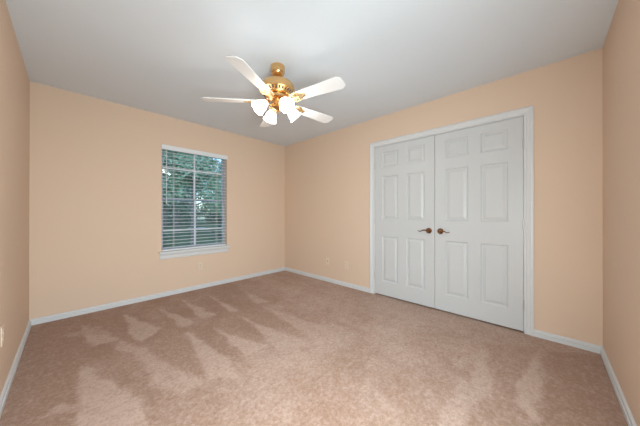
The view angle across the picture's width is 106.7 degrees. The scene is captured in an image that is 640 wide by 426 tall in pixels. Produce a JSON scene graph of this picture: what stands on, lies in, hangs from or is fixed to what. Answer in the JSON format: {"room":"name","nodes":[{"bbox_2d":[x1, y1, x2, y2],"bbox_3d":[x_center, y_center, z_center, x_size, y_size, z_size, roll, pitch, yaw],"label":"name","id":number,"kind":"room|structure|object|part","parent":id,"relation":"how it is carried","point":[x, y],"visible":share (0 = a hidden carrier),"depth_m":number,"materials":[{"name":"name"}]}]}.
{"room":"empty bedroom","nodes":[
{"label":"empty bedroom","id":0,"kind":"room"},
{"bbox_2d":[0,0,29,394],"bbox_3d":[-1.481,-0.050,0.929,4.365,2.553,0.140,0,0,44],"label":"wall","id":1,"kind":"structure","parent":0,"point":[14,79],"depth_m":1.68,"materials":[{"name":"beige paint"}]},
{"bbox_2d":[1,324,3,346],"bbox_3d":[-1.889,0.727,1.417,0.070,0.115,0.009,0,0,44],"label":"wall outlet","id":2,"kind":"object","parent":1,"relation":"attached to","point":[2,326],"visible":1,"depth_m":1.40,"materials":[{"name":"beige plastic"}]},
{"bbox_2d":[0,320,31,416],"bbox_3d":[-1.427,1.097,0.984,4.085,0.060,0.016,0,0,44],"label":"baseboard","id":3,"kind":"structure","parent":1,"relation":"attached to","point":[9,380],"depth_m":1.65,"materials":[{"name":"white paint"}]},
{"bbox_2d":[29,81,284,319],"bbox_3d":[-1.807,-0.046,3.652,0.140,2.553,3.360,0,0,44],"label":"wall","id":4,"kind":"structure","parent":0,"point":[95,164],"depth_m":2.88,"materials":[{"name":"beige paint"}]},
{"bbox_2d":[30,267,284,324],"bbox_3d":[-1.799,1.100,3.546,0.016,0.060,3.220,0,0,44],"label":"baseboard","id":5,"kind":"structure","parent":4,"relation":"attached to","point":[59,316],"depth_m":3.01,"materials":[{"name":"white paint"}]},
{"bbox_2d":[159,149,229,259],"bbox_3d":[-1.855,-0.148,3.566,0.180,1.547,0.974,0,0,44],"label":"window","id":6,"kind":"structure","parent":4,"relation":"in","point":[224,248],"depth_m":3.59,"materials":[{"name":"grey plastic"}]},
{"bbox_3d":[-1.909,-0.542,3.618,0.025,0.727,0.872,0,0,44],"label":"sash","id":7,"kind":"part","parent":6,"relation":"part of","materials":[{"name":"grey plastic"}]},
{"bbox_3d":[-1.894,0.149,3.602,0.025,0.720,0.872,0,0,44],"label":"sash","id":8,"kind":"part","parent":6,"relation":"part of","materials":[{"name":"grey plastic"}]},
{"bbox_2d":[161,144,227,250],"bbox_3d":[-1.839,-0.202,3.550,0.080,1.447,0.912,0,0,44],"label":"window blind","id":9,"kind":"object","parent":6,"relation":"attached to","point":[166,147],"visible":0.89,"depth_m":3.52,"materials":[{"name":"white plastic"}]},
{"bbox_3d":[-1.848,0.511,3.558,0.052,0.020,0.892,0,0,44],"label":"rail","id":10,"kind":"part","parent":9,"relation":"part of","materials":[{"name":"white plastic"}]},
{"bbox_3d":[-1.641,-0.189,3.776,0.054,1.385,0.002,0,0,44],"label":"ladder cord","id":11,"kind":"part","parent":9,"relation":"part of","materials":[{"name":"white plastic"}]},
{"bbox_3d":[-1.834,0.538,3.544,0.120,0.030,0.974,0,0,44],"label":"sill","id":12,"kind":"part","parent":6,"relation":"part of","materials":[{"name":"white paint"}]},
{"bbox_3d":[-1.903,-0.198,3.611,0.050,1.447,0.904,0,0,44],"label":"frame","id":13,"kind":"part","parent":6,"relation":"part of","materials":[{"name":"grey plastic"}]},
{"bbox_2d":[198,262,202,269],"bbox_3d":[-1.791,0.797,3.560,0.009,0.115,0.070,0,0,44],"label":"wall outlet","id":14,"kind":"object","parent":4,"relation":"attached to","point":[200,265],"visible":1,"depth_m":3.56,"materials":[{"name":"beige plastic"}]},
{"bbox_2d":[163,219,221,246],"bbox_3d":[-19.059,1.619,29.061,59.840,0.100,70.000,0,0,44],"label":"grass","id":15,"kind":"structure","parent":0,"point":[205,224],"depth_m":16.39,"materials":[{"name":"green plant"}]},
{"bbox_2d":[163,231,167,245],"bbox_3d":[-7.638,1.099,10.486,1.430,1.236,1.684,0,0,44],"label":"shrub","id":16,"kind":"object","parent":15,"relation":"on","point":[164,235],"visible":0.02,"depth_m":10.85,"materials":[{"name":"green plant"}]},
{"bbox_2d":[168,201,200,223],"bbox_3d":[-20.978,-0.153,35.539,5.357,4.560,6.336,0,0,44],"label":"shrub","id":17,"kind":"object","parent":15,"relation":"on","point":[170,206],"visible":0.13,"depth_m":34.66,"materials":[{"name":"green plant"}]},
{"bbox_2d":[163,154,207,229],"bbox_3d":[-9.131,-1.407,13.927,4.654,6.035,4.716,0,0,44],"label":"tree","id":18,"kind":"object","parent":15,"relation":"on","point":[188,190],"visible":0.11,"depth_m":13.66,"materials":[{"name":"green plant"}]},
{"bbox_2d":[163,152,210,232],"bbox_3d":[-11.018,-2.118,19.138,5.941,7.456,4.927,0,0,44],"label":"tree","id":19,"kind":"object","parent":15,"relation":"on","point":[176,218],"visible":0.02,"depth_m":18.68,"materials":[{"name":"green plant"}]},
{"bbox_2d":[167,203,208,226],"bbox_3d":[-15.084,0.180,27.287,3.596,3.127,4.499,0,0,44],"label":"shrub","id":20,"kind":"object","parent":15,"relation":"on","point":[198,206],"visible":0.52,"depth_m":27.14,"materials":[{"name":"green plant"}]},
{"bbox_2d":[163,150,221,244],"bbox_3d":[-4.712,-1.374,9.248,2.825,5.934,2.697,0,0,9],"label":"tree","id":21,"kind":"object","parent":15,"relation":"on","point":[181,174],"visible":0.41,"depth_m":8.80,"materials":[{"name":"green plant"}]},
{"bbox_2d":[200,178,221,216],"bbox_3d":[-6.990,-0.823,17.371,3.359,4.857,3.304,0,0,25],"label":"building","id":22,"kind":"structure","parent":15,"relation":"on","point":[212,207],"depth_m":16.31,"materials":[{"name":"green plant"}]},
{"bbox_2d":[200,206,221,222],"bbox_3d":[-16.853,-0.300,39.958,5.173,4.588,6.202,0,0,44],"label":"shrub","id":23,"kind":"object","parent":15,"relation":"on","point":[205,206],"visible":0.12,"depth_m":38.41,"materials":[{"name":"green plant"}]},
{"bbox_2d":[210,223,221,238],"bbox_3d":[-5.830,1.145,14.413,1.344,1.194,1.585,0,0,44],"label":"shrub","id":24,"kind":"object","parent":15,"relation":"on","point":[212,230],"visible":0.27,"depth_m":13.97,"materials":[{"name":"green plant"}]},
{"bbox_2d":[5,0,618,145],"bbox_3d":[-0.324,-1.385,2.149,4.365,0.120,3.500,0,0,44],"label":"ceiling","id":25,"kind":"structure","parent":0,"point":[162,57],"depth_m":1.92,"materials":[{"name":"white paint"}]},
{"bbox_2d":[201,56,344,126],"bbox_3d":[-0.352,-1.088,2.164,1.263,0.474,1.257,0,0,44],"label":"ceiling fan","id":26,"kind":"object","parent":25,"relation":"hanging from","point":[278,90],"visible":1,"depth_m":2.04,"materials":[{"name":"white wood"}]},
{"bbox_3d":[-0.796,-1.003,2.120,0.480,0.033,0.132,0,0,-5],"label":"blade","id":27,"kind":"part","parent":26,"relation":"part of","materials":[{"name":"white wood"}]},
{"bbox_3d":[-0.501,-1.003,1.758,0.132,0.033,0.480,0,0,17],"label":"blade","id":28,"kind":"part","parent":26,"relation":"part of","materials":[{"name":"white wood"}]},
{"bbox_3d":[-0.503,-0.942,2.075,0.118,0.138,0.138,-47,24,-24],"label":"lamp shade","id":29,"kind":"part","parent":26,"relation":"part of","materials":[{"name":"white glass"}]},
{"bbox_3d":[-0.544,-1.002,2.538,0.132,0.033,0.480,0,0,-23],"label":"blade","id":30,"kind":"part","parent":26,"relation":"part of","materials":[{"name":"white"}]},
{"bbox_3d":[-0.463,-0.942,2.276,0.138,0.138,0.118,0,-42,-34],"label":"lamp shade","id":31,"kind":"part","parent":26,"relation":"part of","materials":[{"name":"white glass"}]},
{"bbox_3d":[-0.305,-0.946,2.038,0.052,0.052,0.082,0,42,-34],"label":"bulb","id":32,"kind":"part","parent":26,"relation":"part of","materials":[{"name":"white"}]},
{"bbox_3d":[-0.302,-0.942,2.035,0.138,0.138,0.118,0,42,-34],"label":"lamp shade","id":33,"kind":"part","parent":26,"relation":"part of","materials":[{"name":"white glass"}]},
{"bbox_3d":[-0.262,-0.942,2.236,0.118,0.138,0.138,47,-24,-24],"label":"lamp shade","id":34,"kind":"part","parent":26,"relation":"part of","materials":[{"name":"white glass"}]},
{"bbox_3d":[-0.069,-1.002,2.428,0.480,0.033,0.132,0,0,-41],"label":"blade","id":35,"kind":"part","parent":26,"relation":"part of","materials":[{"name":"white wood"}]},
{"bbox_3d":[-0.027,-1.003,1.941,0.480,0.033,0.132,0,0,31],"label":"blade","id":36,"kind":"part","parent":26,"relation":"part of","materials":[{"name":"white wood"}]},
{"bbox_2d":[0,270,627,425],"bbox_3d":[-0.324,1.128,2.145,4.085,0.001,3.220,0,0,44],"label":"floor","id":37,"kind":"structure","parent":0,"point":[282,348],"depth_m":1.70,"materials":[{"name":"carpet"}]},
{"bbox_2d":[285,48,602,345],"bbox_3d":[0.833,-0.046,3.365,4.085,2.553,0.140,0,0,44],"label":"wall","id":38,"kind":"structure","parent":0,"point":[327,176],"depth_m":2.17,"materials":[{"name":"beige paint"}]},
{"bbox_2d":[285,267,369,292],"bbox_3d":[0.003,1.101,4.044,1.944,0.060,0.016,0,0,44],"label":"baseboard","id":39,"kind":"structure","parent":38,"relation":"attached to","point":[334,281],"depth_m":3.88,"materials":[{"name":"white paint"}]},
{"bbox_2d":[374,135,434,307],"bbox_3d":[1.044,0.102,3.055,0.796,2.027,0.096,0,0,44],"label":"door","id":40,"kind":"structure","parent":38,"relation":"in","point":[404,219],"depth_m":3.02,"materials":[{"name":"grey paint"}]},
{"bbox_3d":[1.248,0.210,2.837,0.145,0.068,0.061,0,0,44],"label":"handle","id":41,"kind":"part","parent":40,"relation":"part of","materials":[{"name":"brown metal"}]},
{"bbox_2d":[370,105,533,335],"bbox_3d":[1.382,0.072,2.830,1.730,2.115,0.159,0,0,44],"label":"door frame","id":42,"kind":"structure","parent":38,"relation":"attached to","point":[528,112],"depth_m":2.23,"materials":[{"name":"white paint"}]},
{"bbox_2d":[435,116,523,330],"bbox_3d":[1.624,0.101,2.503,0.796,2.027,0.096,0,0,44],"label":"door","id":43,"kind":"structure","parent":38,"relation":"in","point":[479,178],"depth_m":2.48,"materials":[{"name":"grey paint"}]},
{"bbox_3d":[1.397,0.210,2.696,0.145,0.068,0.061,0,0,44],"label":"handle","id":44,"kind":"part","parent":43,"relation":"part of","materials":[{"name":"brown metal"}]},
{"bbox_2d":[534,329,601,353],"bbox_3d":[2.111,1.098,2.041,0.411,0.060,0.016,0,0,44],"label":"baseboard","id":45,"kind":"structure","parent":38,"relation":"attached to","point":[540,334],"depth_m":2.03,"materials":[{"name":"white paint"}]},
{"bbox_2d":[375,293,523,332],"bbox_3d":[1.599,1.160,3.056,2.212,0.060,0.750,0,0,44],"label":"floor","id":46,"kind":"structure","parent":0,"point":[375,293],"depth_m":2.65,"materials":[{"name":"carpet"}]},
{"bbox_2d":[602,0,639,425],"bbox_3d":[1.256,-0.050,0.742,0.140,2.553,3.360,0,0,44],"label":"wall","id":47,"kind":"structure","parent":0,"point":[621,47],"depth_m":1.41,"materials":[{"name":"beige paint"}]},
{"bbox_2d":[600,346,636,425],"bbox_3d":[1.151,1.096,0.744,0.016,0.060,3.220,0,0,44],"label":"baseboard","id":48,"kind":"structure","parent":47,"relation":"attached to","point":[625,408],"depth_m":1.45,"materials":[{"name":"white paint"}]}
]}

